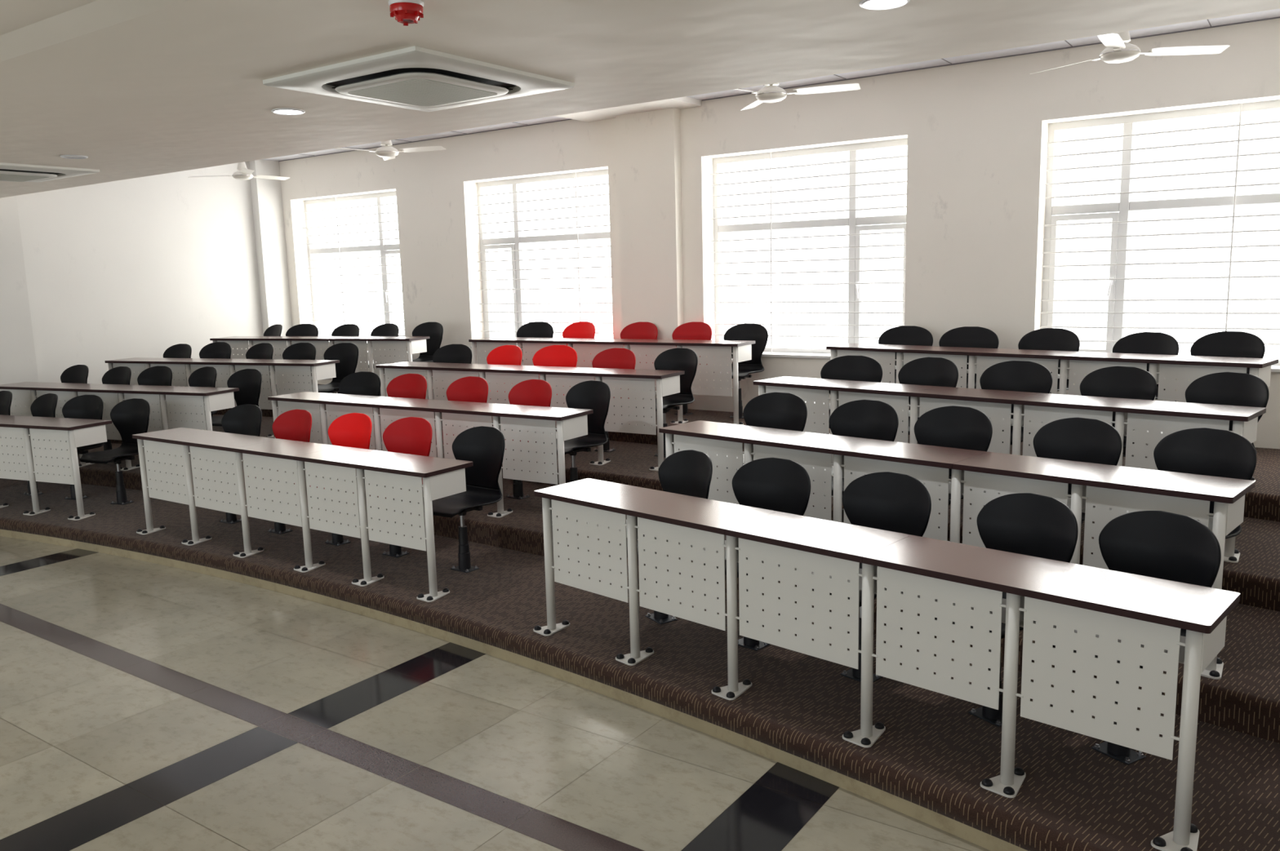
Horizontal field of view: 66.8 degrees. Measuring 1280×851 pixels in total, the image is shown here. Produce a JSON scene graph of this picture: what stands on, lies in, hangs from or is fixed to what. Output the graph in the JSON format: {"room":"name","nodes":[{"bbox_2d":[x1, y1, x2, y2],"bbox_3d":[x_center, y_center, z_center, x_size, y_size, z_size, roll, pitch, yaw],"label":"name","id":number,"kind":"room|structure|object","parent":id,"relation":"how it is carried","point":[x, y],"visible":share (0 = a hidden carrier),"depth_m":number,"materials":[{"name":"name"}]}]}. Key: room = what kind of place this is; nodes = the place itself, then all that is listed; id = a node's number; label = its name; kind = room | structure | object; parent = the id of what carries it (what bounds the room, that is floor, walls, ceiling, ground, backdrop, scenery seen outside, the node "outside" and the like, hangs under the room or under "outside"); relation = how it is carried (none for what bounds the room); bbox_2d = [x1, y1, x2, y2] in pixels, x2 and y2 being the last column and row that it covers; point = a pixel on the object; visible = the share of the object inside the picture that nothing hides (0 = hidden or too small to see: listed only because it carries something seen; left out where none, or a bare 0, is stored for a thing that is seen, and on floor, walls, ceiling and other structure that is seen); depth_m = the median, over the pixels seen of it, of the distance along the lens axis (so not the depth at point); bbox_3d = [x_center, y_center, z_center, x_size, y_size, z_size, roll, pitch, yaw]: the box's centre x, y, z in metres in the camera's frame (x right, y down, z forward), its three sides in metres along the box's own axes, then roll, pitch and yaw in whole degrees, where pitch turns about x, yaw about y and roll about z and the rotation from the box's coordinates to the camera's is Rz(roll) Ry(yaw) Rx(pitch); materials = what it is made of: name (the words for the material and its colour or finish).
{"room":"lecture hall","nodes":[
{"label":"lecture hall","id":0,"kind":"room"},
{"bbox_2d":[0,161,263,413],"bbox_3d":[-8.449,-1.018,8.840,0.360,3.870,11.730,5,11,35],"label":"wall","id":1,"kind":"structure","parent":0,"point":[91,275],"depth_m":11.66,"materials":[{"name":"paint"}]},
{"bbox_2d":[248,159,292,382],"bbox_3d":[-5.006,-2.059,13.250,0.139,3.033,0.369,5,11,35],"label":"column","id":2,"kind":"structure","parent":1,"relation":"attached to","point":[266,193],"depth_m":13.13,"materials":[{"name":"paint"}]},
{"bbox_2d":[0,529,1027,850],"bbox_3d":[-3.154,1.079,6.203,13.480,0.068,1.112,4,10,32],"label":"trim","id":3,"kind":"structure","parent":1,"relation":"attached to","point":[980,838],"depth_m":4.56,"materials":[{"name":"beige stone"}]},
{"bbox_2d":[0,536,990,850],"bbox_3d":[-3.337,1.191,5.735,13.870,0.002,12.130,5,11,35],"label":"floor","id":4,"kind":"structure","parent":0,"point":[144,706],"depth_m":4.18,"materials":[{"name":"beige tile"}]},
{"bbox_2d":[0,0,1279,198],"bbox_3d":[-4.556,-1.788,3.800,13.468,0.699,7.839,5,11,35],"label":"ceiling","id":5,"kind":"structure","parent":0,"point":[135,88],"depth_m":4.11,"materials":[{"name":"white paint"}]},
{"bbox_2d":[0,162,99,182],"bbox_3d":[-5.071,-1.995,7.688,1.040,0.056,1.040,5,11,35],"label":"air conditioner","id":6,"kind":"object","parent":5,"relation":"attached to","point":[11,172],"visible":1,"depth_m":7.66,"materials":[{"name":"white plastic"}]},
{"bbox_2d":[0,173,47,182],"bbox_3d":[-5.070,-1.971,7.692,0.527,0.006,0.527,5,11,35],"label":"grille","id":7,"kind":"object","parent":6,"relation":"attached to","point":[3,177],"depth_m":7.77,"materials":[{"name":"grey plastic"}]},
{"bbox_2d":[388,0,423,26],"bbox_3d":[-0.805,-1.425,3.352,0.120,0.068,0.120,5,11,35],"label":"smoke detector","id":8,"kind":"object","parent":5,"relation":"attached to","point":[406,12],"visible":1,"depth_m":3.32,"materials":[{"name":"red plastic"}]},
{"bbox_2d":[262,45,574,111],"bbox_3d":[-1.047,-1.632,4.686,1.040,0.056,1.040,5,11,35],"label":"air conditioner","id":9,"kind":"object","parent":5,"relation":"attached to","point":[415,77],"visible":1,"depth_m":4.51,"materials":[{"name":"white plastic"}]},
{"bbox_2d":[347,79,497,106],"bbox_3d":[-1.047,-1.608,4.690,0.527,0.006,0.527,5,11,35],"label":"grille","id":10,"kind":"object","parent":9,"relation":"attached to","point":[415,92],"depth_m":4.67,"materials":[{"name":"grey plastic"}]},
{"bbox_2d":[859,0,910,9],"bbox_3d":[0.877,-1.518,3.483,0.176,0.009,0.176,5,11,35],"label":"recessed light","id":11,"kind":"object","parent":5,"relation":"in","point":[867,4],"visible":1,"depth_m":3.50,"materials":[{"name":"white plastic"}]},
{"bbox_2d":[0,478,1279,850],"bbox_3d":[-2.836,0.931,6.640,13.532,0.090,2.266,4,10,32],"label":"platform","id":12,"kind":"structure","parent":0,"point":[932,754],"depth_m":4.24,"materials":[{"name":"carpet"}]},
{"bbox_2d":[1,393,57,496],"bbox_3d":[-5.486,0.180,8.728,0.469,0.888,0.500,5,11,35],"label":"swivel chair","id":13,"kind":"object","parent":12,"relation":"on","point":[45,406],"visible":0.41,"depth_m":8.87,"materials":[{"name":"black"}]},
{"bbox_2d":[0,414,112,520],"bbox_3d":[-5.769,0.304,8.444,2.944,0.744,0.428,2,10,23],"label":"desk","id":14,"kind":"object","parent":12,"relation":"on","point":[25,433],"visible":1,"depth_m":7.91,"materials":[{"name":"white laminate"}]},
{"bbox_2d":[40,395,103,500],"bbox_3d":[-4.975,0.201,8.511,0.469,0.888,0.500,2,9,19],"label":"swivel chair","id":15,"kind":"object","parent":12,"relation":"on","point":[83,406],"visible":0.44,"depth_m":8.65,"materials":[{"name":"black"}]},
{"bbox_2d":[79,398,150,505],"bbox_3d":[-4.443,0.232,8.277,0.469,0.871,0.500,2,10,23],"label":"swivel chair","id":16,"kind":"object","parent":12,"relation":"on","point":[131,417],"visible":0.84,"depth_m":8.39,"materials":[{"name":"black"}]},
{"bbox_2d":[207,404,262,524],"bbox_3d":[-3.188,0.307,7.528,0.469,0.888,0.500,4,10,30],"label":"swivel chair","id":17,"kind":"object","parent":12,"relation":"on","point":[244,420],"visible":0.41,"depth_m":7.66,"materials":[{"name":"black plastic"}]},
{"bbox_2d":[248,409,311,534],"bbox_3d":[-2.679,0.350,7.183,0.469,0.884,0.500,5,11,35],"label":"swivel chair","id":18,"kind":"object","parent":12,"relation":"on","point":[294,424],"visible":0.3,"depth_m":7.31,"materials":[{"name":"red plastic"}]},
{"bbox_2d":[132,427,473,602],"bbox_3d":[-2.391,0.512,6.543,3.143,0.744,0.429,5,11,34],"label":"desk","id":19,"kind":"object","parent":12,"relation":"on","point":[348,476],"visible":1,"depth_m":6.23,"materials":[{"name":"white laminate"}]},
{"bbox_2d":[158,453,423,497],"bbox_3d":[-2.376,0.304,6.530,3.065,0.004,0.240,5,11,34],"label":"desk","id":20,"kind":"object","parent":19,"relation":"attached to","point":[158,453],"depth_m":5.98,"materials":[{"name":"white metal"}]},
{"bbox_2d":[316,413,372,546],"bbox_3d":[-2.140,0.386,6.826,0.469,0.894,0.500,5,11,35],"label":"swivel chair","id":21,"kind":"object","parent":12,"relation":"on","point":[353,430],"visible":0.37,"depth_m":6.95,"materials":[{"name":"red"}]},
{"bbox_2d":[365,417,432,557],"bbox_3d":[-1.649,0.422,6.501,0.469,0.899,0.500,4,11,34],"label":"swivel chair","id":22,"kind":"object","parent":12,"relation":"on","point":[409,435],"visible":0.36,"depth_m":6.63,"materials":[{"name":"red"}]},
{"bbox_2d":[423,426,505,573],"bbox_3d":[-1.112,0.475,6.124,0.469,0.881,0.500,5,11,36],"label":"swivel chair","id":23,"kind":"object","parent":12,"relation":"on","point":[484,446],"visible":0.87,"depth_m":6.20,"materials":[{"name":"black"}]},
{"bbox_2d":[608,449,712,624],"bbox_3d":[0.120,0.597,5.143,0.500,0.880,0.469,-7,10,-32],"label":"swivel chair","id":24,"kind":"object","parent":12,"relation":"on","point":[689,473],"visible":0.35,"depth_m":5.22,"materials":[{"name":"black"}]},
{"bbox_2d":[704,457,810,651],"bbox_3d":[0.554,0.638,4.752,0.469,0.895,0.500,7,12,43],"label":"swivel chair","id":25,"kind":"object","parent":12,"relation":"on","point":[774,484],"visible":0.38,"depth_m":4.85,"materials":[{"name":"black"}]},
{"bbox_2d":[812,471,931,682],"bbox_3d":[1.005,0.690,4.337,0.500,0.898,0.469,-9,12,-40],"label":"swivel chair","id":26,"kind":"object","parent":12,"relation":"on","point":[893,502],"visible":0.36,"depth_m":4.42,"materials":[{"name":"black"}]},
{"bbox_2d":[533,478,1239,850],"bbox_3d":[0.699,0.810,4.113,3.092,0.744,0.429,7,12,43],"label":"desk","id":27,"kind":"object","parent":12,"relation":"on","point":[1135,621],"visible":1,"depth_m":3.62,"materials":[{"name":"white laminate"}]},
{"bbox_2d":[934,493,1078,727],"bbox_3d":[1.446,0.749,3.911,0.500,0.890,0.469,-7,10,-31],"label":"swivel chair","id":28,"kind":"object","parent":12,"relation":"on","point":[1028,524],"visible":0.44,"depth_m":3.97,"materials":[{"name":"black"}]},
{"bbox_2d":[1053,511,1221,765],"bbox_3d":[1.804,0.791,3.589,0.500,0.887,0.469,-6,10,-29],"label":"swivel chair","id":29,"kind":"object","parent":12,"relation":"on","point":[1158,544],"visible":0.34,"depth_m":3.64,"materials":[{"name":"black"}]},
{"bbox_2d":[4,443,1279,743],"bbox_3d":[-2.128,0.639,7.622,13.517,0.153,2.147,4,10,33],"label":"carpeted step","id":30,"kind":"structure","parent":0,"point":[1246,700],"depth_m":4.40,"materials":[{"name":"carpet"}]},
{"bbox_2d":[56,364,88,415],"bbox_3d":[-5.973,-0.167,10.063,0.469,0.885,0.500,3,10,29],"label":"swivel chair","id":31,"kind":"object","parent":30,"relation":"on","point":[77,374],"visible":0.27,"depth_m":10.22,"materials":[{"name":"black"}]},
{"bbox_2d":[102,366,131,450],"bbox_3d":[-5.401,-0.138,9.814,0.469,0.876,0.500,4,10,29],"label":"swivel chair","id":32,"kind":"object","parent":30,"relation":"on","point":[120,375],"visible":0.3,"depth_m":9.96,"materials":[{"name":"black"}]},
{"bbox_2d":[0,382,239,471],"bbox_3d":[-5.058,0.004,9.266,2.951,0.744,0.428,2,10,23],"label":"desk","id":33,"kind":"object","parent":30,"relation":"on","point":[176,400],"visible":0.33,"depth_m":8.87,"materials":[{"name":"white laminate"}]},
{"bbox_2d":[137,365,172,410],"bbox_3d":[-4.888,-0.124,9.600,0.469,0.888,0.500,2,10,23],"label":"swivel chair","id":34,"kind":"object","parent":30,"relation":"on","point":[158,375],"visible":0.25,"depth_m":9.75,"materials":[{"name":"black plastic"}]},
{"bbox_2d":[161,366,217,422],"bbox_3d":[-4.330,-0.103,9.362,0.469,0.890,0.500,5,11,35],"label":"swivel chair","id":35,"kind":"object","parent":30,"relation":"on","point":[206,376],"visible":0.33,"depth_m":9.51,"materials":[{"name":"black"}]},
{"bbox_2d":[202,368,262,426],"bbox_3d":[-3.818,-0.074,9.137,0.469,0.877,0.500,3,10,29],"label":"swivel chair","id":36,"kind":"object","parent":30,"relation":"on","point":[248,381],"visible":0.48,"depth_m":9.27,"materials":[{"name":"black"}]},
{"bbox_2d":[327,371,381,431],"bbox_3d":[-2.509,-0.001,8.414,0.469,0.888,0.500,3,10,26],"label":"swivel chair","id":37,"kind":"object","parent":30,"relation":"on","point":[362,383],"visible":0.31,"depth_m":8.56,"materials":[{"name":"black plastic"}]},
{"bbox_2d":[370,373,426,438],"bbox_3d":[-2.041,0.032,8.123,0.469,0.889,0.500,4,10,32],"label":"swivel chair","id":38,"kind":"object","parent":30,"relation":"on","point":[406,385],"visible":0.2,"depth_m":8.26,"materials":[{"name":"red plastic"}]},
{"bbox_2d":[267,391,593,525],"bbox_3d":[-1.723,0.195,7.485,3.086,0.744,0.428,4,10,32],"label":"desk","id":39,"kind":"object","parent":30,"relation":"on","point":[517,423],"visible":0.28,"depth_m":7.00,"materials":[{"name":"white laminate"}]},
{"bbox_2d":[316,414,557,439],"bbox_3d":[-1.709,-0.013,7.473,3.007,0.004,0.240,4,10,32],"label":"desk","id":40,"kind":"object","parent":39,"relation":"attached to","point":[317,415],"depth_m":7.18,"materials":[{"name":"white metal"}]},
{"bbox_2d":[431,376,488,444],"bbox_3d":[-1.473,0.073,7.768,0.469,0.887,0.500,5,11,35],"label":"swivel chair","id":41,"kind":"object","parent":30,"relation":"on","point":[470,388],"visible":0.29,"depth_m":7.90,"materials":[{"name":"red"}]},
{"bbox_2d":[505,379,551,499],"bbox_3d":[-0.936,0.112,7.435,0.469,0.886,0.500,6,11,39],"label":"swivel chair","id":42,"kind":"object","parent":30,"relation":"on","point":[536,393],"visible":0.36,"depth_m":7.54,"materials":[{"name":"red"}]},
{"bbox_2d":[543,380,610,482],"bbox_3d":[-0.480,0.138,7.156,0.469,0.896,0.500,7,12,43],"label":"swivel chair","id":43,"kind":"object","parent":30,"relation":"on","point":[593,395],"visible":0.62,"depth_m":7.23,"materials":[{"name":"black plastic"}]},
{"bbox_2d":[726,392,807,470],"bbox_3d":[0.772,0.266,6.108,0.469,0.901,0.500,6,11,39],"label":"swivel chair","id":44,"kind":"object","parent":30,"relation":"on","point":[779,411],"visible":0.27,"depth_m":6.22,"materials":[{"name":"black"}]},
{"bbox_2d":[813,400,898,522],"bbox_3d":[1.223,0.322,5.686,0.500,0.897,0.469,-10,12,-44],"label":"swivel chair","id":45,"kind":"object","parent":30,"relation":"on","point":[861,419],"visible":0.35,"depth_m":5.79,"materials":[{"name":"black"}]},
{"bbox_2d":[914,405,992,528],"bbox_3d":[1.626,0.368,5.313,0.500,0.900,0.469,-10,12,-42],"label":"swivel chair","id":46,"kind":"object","parent":30,"relation":"on","point":[953,426],"visible":0.33,"depth_m":5.41,"materials":[{"name":"black"}]},
{"bbox_2d":[658,420,1255,679],"bbox_3d":[1.345,0.495,5.048,3.087,0.744,0.428,7,12,43],"label":"desk","id":47,"kind":"object","parent":30,"relation":"on","point":[1104,493],"visible":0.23,"depth_m":4.65,"materials":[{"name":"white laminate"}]},
{"bbox_2d":[1033,417,1121,524],"bbox_3d":[2.087,0.431,4.859,0.500,0.892,0.469,-8,11,-35],"label":"swivel chair","id":48,"kind":"object","parent":30,"relation":"on","point":[1072,439],"visible":0.29,"depth_m":4.94,"materials":[{"name":"black"}]},
{"bbox_2d":[1153,427,1256,538],"bbox_3d":[2.495,0.480,4.479,0.500,0.890,0.469,-7,10,-30],"label":"swivel chair","id":49,"kind":"object","parent":30,"relation":"on","point":[1205,451],"visible":0.3,"depth_m":4.54,"materials":[{"name":"black"}]},
{"bbox_2d":[111,414,1279,612],"bbox_3d":[-1.448,0.322,8.568,13.521,0.153,2.231,4,10,33],"label":"floor","id":50,"kind":"structure","parent":0,"point":[1255,576],"depth_m":5.62,"materials":[{"name":"carpet"}]},
{"bbox_2d":[186,342,231,416],"bbox_3d":[-4.799,-0.464,10.774,0.469,0.892,0.500,2,10,23],"label":"swivel chair","id":51,"kind":"object","parent":50,"relation":"on","point":[221,350],"visible":0.27,"depth_m":10.93,"materials":[{"name":"black"}]},
{"bbox_2d":[104,357,339,439],"bbox_3d":[-4.431,-0.312,10.214,2.916,0.744,0.428,2,10,23],"label":"desk","id":52,"kind":"object","parent":50,"relation":"on","point":[281,370],"visible":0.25,"depth_m":9.81,"materials":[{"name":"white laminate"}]},
{"bbox_2d":[245,342,273,384],"bbox_3d":[-4.232,-0.437,10.536,0.469,0.883,0.500,4,11,33],"label":"swivel chair","id":53,"kind":"object","parent":50,"relation":"on","point":[264,350],"visible":0.3,"depth_m":10.68,"materials":[{"name":"black"}]},
{"bbox_2d":[262,342,315,391],"bbox_3d":[-3.705,-0.420,10.318,0.469,0.889,0.500,3,10,25],"label":"swivel chair","id":54,"kind":"object","parent":50,"relation":"on","point":[300,351],"visible":0.28,"depth_m":10.47,"materials":[{"name":"black plastic"}]},
{"bbox_2d":[311,342,359,393],"bbox_3d":[-3.189,-0.400,10.104,0.469,0.889,0.500,3,10,25],"label":"swivel chair","id":55,"kind":"object","parent":50,"relation":"on","point":[347,353],"visible":0.68,"depth_m":10.24,"materials":[{"name":"black plastic"}]},
{"bbox_2d":[427,344,471,398],"bbox_3d":[-1.896,-0.331,9.449,0.469,0.888,0.500,3,10,25],"label":"swivel chair","id":56,"kind":"object","parent":50,"relation":"on","point":[451,353],"visible":0.27,"depth_m":9.60,"materials":[{"name":"black"}]},
{"bbox_2d":[486,345,522,426],"bbox_3d":[-1.369,-0.295,9.130,0.469,0.889,0.500,6,11,38],"label":"swivel chair","id":57,"kind":"object","parent":50,"relation":"on","point":[504,354],"visible":0.27,"depth_m":9.26,"materials":[{"name":"red plastic"}]},
{"bbox_2d":[375,361,684,471],"bbox_3d":[-1.070,-0.133,8.506,3.151,0.744,0.428,4,10,31],"label":"desk","id":58,"kind":"object","parent":50,"relation":"on","point":[500,378],"visible":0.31,"depth_m":7.99,"materials":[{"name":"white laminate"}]},
{"bbox_2d":[532,345,577,395],"bbox_3d":[-0.833,-0.263,8.804,0.469,0.898,0.500,3,10,25],"label":"swivel chair","id":59,"kind":"object","parent":50,"relation":"on","point":[564,356],"visible":0.32,"depth_m":8.95,"materials":[{"name":"red"}]},
{"bbox_2d":[591,347,635,452],"bbox_3d":[-0.305,-0.218,8.478,0.469,0.882,0.500,4,11,34],"label":"swivel chair","id":60,"kind":"object","parent":50,"relation":"on","point":[612,358],"visible":0.33,"depth_m":8.60,"materials":[{"name":"red plastic"}]},
{"bbox_2d":[635,347,697,457],"bbox_3d":[0.214,-0.188,8.163,0.469,0.893,0.500,6,12,41],"label":"swivel chair","id":61,"kind":"object","parent":50,"relation":"on","point":[686,360],"visible":0.63,"depth_m":8.23,"materials":[{"name":"black plastic"}]},
{"bbox_2d":[813,355,882,428],"bbox_3d":[1.502,-0.052,7.109,0.469,0.883,0.500,3,10,29],"label":"swivel chair","id":62,"kind":"object","parent":50,"relation":"on","point":[854,368],"visible":0.38,"depth_m":7.24,"materials":[{"name":"black"}]},
{"bbox_2d":[897,357,958,435],"bbox_3d":[1.910,-0.009,6.731,0.500,0.893,0.469,-9,12,-42],"label":"swivel chair","id":63,"kind":"object","parent":50,"relation":"on","point":[929,371],"visible":0.33,"depth_m":6.83,"materials":[{"name":"black plastic"}]},
{"bbox_2d":[753,376,1266,563],"bbox_3d":[2.039,0.164,6.077,3.116,0.744,0.428,7,12,44],"label":"desk","id":64,"kind":"object","parent":50,"relation":"on","point":[1142,422],"visible":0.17,"depth_m":5.67,"materials":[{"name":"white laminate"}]},
{"bbox_2d":[804,401,1162,436],"bbox_3d":[2.057,-0.044,6.061,3.037,0.004,0.240,7,12,44],"label":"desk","id":65,"kind":"object","parent":64,"relation":"attached to","point":[1011,420],"depth_m":5.82,"materials":[{"name":"white"}]},
{"bbox_2d":[979,360,1052,453],"bbox_3d":[2.370,0.047,6.290,0.469,0.894,0.500,6,12,40],"label":"swivel chair","id":66,"kind":"object","parent":50,"relation":"on","point":[1011,375],"visible":0.34,"depth_m":6.40,"materials":[{"name":"black"}]},
{"bbox_2d":[1080,366,1156,453],"bbox_3d":[2.798,0.104,5.872,0.500,0.888,0.469,-8,11,-37],"label":"swivel chair","id":67,"kind":"object","parent":50,"relation":"on","point":[1116,382],"visible":0.27,"depth_m":5.96,"materials":[{"name":"black plastic"}]},
{"bbox_2d":[1185,372,1269,453],"bbox_3d":[3.202,0.156,5.487,0.500,0.882,0.469,-6,10,-28],"label":"swivel chair","id":68,"kind":"object","parent":50,"relation":"on","point":[1228,388],"visible":0.23,"depth_m":5.54,"materials":[{"name":"black plastic"}]},
{"bbox_2d":[213,384,1279,522],"bbox_3d":[-0.823,0.022,9.405,13.466,0.153,2.389,5,11,35],"label":"floor","id":69,"kind":"structure","parent":0,"point":[1262,502],"depth_m":6.67,"materials":[{"name":"carpet"}]},
{"bbox_2d":[209,336,429,393],"bbox_3d":[-3.764,-0.652,11.302,2.927,0.744,0.429,2,10,22],"label":"desk","id":70,"kind":"object","parent":69,"relation":"on","point":[380,346],"visible":0.23,"depth_m":10.90,"materials":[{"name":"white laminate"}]},
{"bbox_2d":[407,322,443,399],"bbox_3d":[-2.532,-0.739,11.201,0.469,0.885,0.500,4,10,29],"label":"swivel chair","id":71,"kind":"object","parent":69,"relation":"on","point":[434,331],"visible":0.46,"depth_m":11.33,"materials":[{"name":"black plastic"}]},
{"bbox_2d":[516,321,553,365],"bbox_3d":[-1.197,-0.664,10.486,0.469,0.889,0.500,3,10,25],"label":"swivel chair","id":72,"kind":"object","parent":69,"relation":"on","point":[535,329],"visible":0.23,"depth_m":10.63,"materials":[{"name":"black plastic"}]},
{"bbox_2d":[562,321,595,361],"bbox_3d":[-0.733,-0.634,10.209,0.469,0.892,0.500,6,11,39],"label":"swivel chair","id":73,"kind":"object","parent":69,"relation":"on","point":[580,330],"visible":0.32,"depth_m":10.34,"materials":[{"name":"red"}]},
{"bbox_2d":[468,337,755,425],"bbox_3d":[-0.379,-0.467,9.555,3.151,0.744,0.429,4,10,31],"label":"desk","id":74,"kind":"object","parent":69,"relation":"on","point":[482,348],"visible":0.3,"depth_m":9.01,"materials":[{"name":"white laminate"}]},
{"bbox_2d":[620,321,657,363],"bbox_3d":[-0.090,-0.589,9.821,0.469,0.890,0.500,5,11,36],"label":"swivel chair","id":75,"kind":"object","parent":69,"relation":"on","point":[637,331],"visible":0.28,"depth_m":9.95,"materials":[{"name":"red plastic"}]},
{"bbox_2d":[671,321,711,415],"bbox_3d":[0.433,-0.555,9.507,0.469,0.892,0.500,5,11,36],"label":"swivel chair","id":76,"kind":"object","parent":69,"relation":"on","point":[694,331],"visible":0.23,"depth_m":9.62,"materials":[{"name":"red"}]},
{"bbox_2d":[713,323,768,418],"bbox_3d":[0.941,-0.514,9.200,0.469,0.880,0.500,4,10,32],"label":"swivel chair","id":77,"kind":"object","parent":69,"relation":"on","point":[757,333],"visible":0.67,"depth_m":9.28,"materials":[{"name":"black"}]},
{"bbox_2d":[878,325,933,383],"bbox_3d":[2.194,-0.389,8.196,0.469,0.876,0.500,4,10,31],"label":"swivel chair","id":78,"kind":"object","parent":69,"relation":"on","point":[904,335],"visible":0.21,"depth_m":8.33,"materials":[{"name":"black plastic"}]},
{"bbox_2d":[938,326,999,388],"bbox_3d":[2.598,-0.338,7.788,0.469,0.881,0.500,4,10,30],"label":"swivel chair","id":79,"kind":"object","parent":69,"relation":"on","point":[965,336],"visible":0.28,"depth_m":7.92,"materials":[{"name":"black plastic"}]},
{"bbox_2d":[1017,328,1079,445],"bbox_3d":[3.027,-0.284,7.364,0.500,0.881,0.469,-10,12,-44],"label":"swivel chair","id":80,"kind":"object","parent":69,"relation":"on","point":[1046,339],"visible":0.28,"depth_m":7.46,"materials":[{"name":"black"}]},
{"bbox_2d":[823,343,1278,480],"bbox_3d":[2.757,-0.167,7.099,0.428,0.744,3.152,-10,12,-44],"label":"desk","id":81,"kind":"object","parent":69,"relation":"on","point":[1165,369],"visible":0.24,"depth_m":6.69,"materials":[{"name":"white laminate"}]},
{"bbox_2d":[894,365,1158,384],"bbox_3d":[2.775,-0.374,7.082,0.240,0.004,3.073,-10,12,-44],"label":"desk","id":82,"kind":"object","parent":81,"relation":"attached to","point":[1068,375],"depth_m":6.86,"materials":[{"name":"white"}]},
{"bbox_2d":[1112,332,1178,457],"bbox_3d":[3.496,-0.216,6.893,0.500,0.868,0.469,-8,11,-35],"label":"swivel chair","id":83,"kind":"object","parent":69,"relation":"on","point":[1141,343],"visible":0.26,"depth_m":6.97,"materials":[{"name":"black"}]},
{"bbox_2d":[1174,331,1265,401],"bbox_3d":[3.860,-0.178,6.531,0.500,0.885,0.469,-8,11,-35],"label":"swivel chair","id":84,"kind":"object","parent":69,"relation":"on","point":[1222,344],"visible":0.24,"depth_m":6.61,"materials":[{"name":"black"}]},
{"bbox_2d":[262,8,1279,160],"bbox_3d":[-3.512,-2.442,5.230,13.870,0.100,11.930,5,11,35],"label":"ceiling","id":85,"kind":"structure","parent":0,"point":[1275,12],"depth_m":8.03,"materials":[{"name":"white paint"}]},
{"bbox_2d":[189,161,289,180],"bbox_3d":[-4.492,-3.066,11.228,1.122,0.452,0.999,5,11,35],"label":"ceiling fan","id":86,"kind":"object","parent":85,"relation":"hanging from","point":[245,174],"visible":0.8,"depth_m":11.12,"materials":[{"name":"white metal"}]},
{"bbox_2d":[337,140,445,160],"bbox_3d":[-2.466,-2.825,9.344,1.094,0.452,1.076,5,11,35],"label":"ceiling fan","id":87,"kind":"object","parent":85,"relation":"hanging from","point":[387,152],"visible":0.77,"depth_m":9.38,"materials":[{"name":"white metal"}]},
{"bbox_2d":[733,82,860,110],"bbox_3d":[0.950,-2.518,6.797,1.084,0.452,1.086,5,11,35],"label":"ceiling fan","id":88,"kind":"object","parent":85,"relation":"hanging from","point":[771,93],"visible":0.71,"depth_m":6.83,"materials":[{"name":"white metal"}]},
{"bbox_2d":[1030,31,1230,74],"bbox_3d":[2.809,-2.400,5.734,1.122,0.452,0.999,5,11,35],"label":"ceiling fan","id":89,"kind":"object","parent":85,"relation":"hanging from","point":[1118,50],"visible":0.92,"depth_m":5.80,"materials":[{"name":"white metal"}]},
{"bbox_2d":[279,17,1279,448],"bbox_3d":[0.298,-1.428,10.053,13.160,3.870,0.340,5,11,35],"label":"wall","id":90,"kind":"structure","parent":0,"point":[976,133],"depth_m":8.32,"materials":[{"name":"paint"}]},
{"bbox_2d":[301,191,404,345],"bbox_3d":[-3.764,-2.042,12.757,2.100,1.930,0.315,5,11,35],"label":"window","id":91,"kind":"structure","parent":90,"relation":"in","point":[384,249],"depth_m":12.75,"materials":[{"name":"white"}]},
{"bbox_2d":[470,168,613,348],"bbox_3d":[-1.094,-1.824,10.909,2.090,1.930,0.315,5,11,35],"label":"window","id":92,"kind":"structure","parent":90,"relation":"in","point":[515,243],"depth_m":11.16,"materials":[{"name":"white"}]},
{"bbox_2d":[555,96,701,122],"bbox_3d":[-1.028,-2.894,8.255,1.390,0.054,3.667,5,11,35],"label":"trim","id":93,"kind":"structure","parent":90,"relation":"attached to","point":[685,102],"depth_m":9.42,"materials":[{"name":"white paint"}]},
{"bbox_2d":[615,107,684,410],"bbox_3d":[0.110,-1.651,9.865,0.695,3.004,0.114,5,11,35],"label":"column","id":94,"kind":"structure","parent":90,"relation":"attached to","point":[648,144],"depth_m":9.73,"materials":[{"name":"paint"}]},
{"bbox_2d":[279,16,1279,161],"bbox_3d":[-0.812,-2.908,8.150,12.400,0.008,3.588,5,11,35],"label":"trim","id":95,"kind":"structure","parent":90,"relation":"attached to","point":[1071,46],"depth_m":8.16,"materials":[{"name":"grey"}]},
{"bbox_2d":[710,137,907,359],"bbox_3d":[1.531,-1.609,9.091,2.050,1.930,0.315,5,11,35],"label":"window","id":96,"kind":"structure","parent":90,"relation":"in","point":[855,259],"depth_m":9.04,"materials":[{"name":"white plastic"}]},
{"bbox_2d":[1040,99,1279,372],"bbox_3d":[4.117,-1.398,7.301,2.085,1.930,0.315,5,11,35],"label":"window","id":97,"kind":"structure","parent":90,"relation":"in","point":[1119,212],"depth_m":7.57,"materials":[{"name":"white"}]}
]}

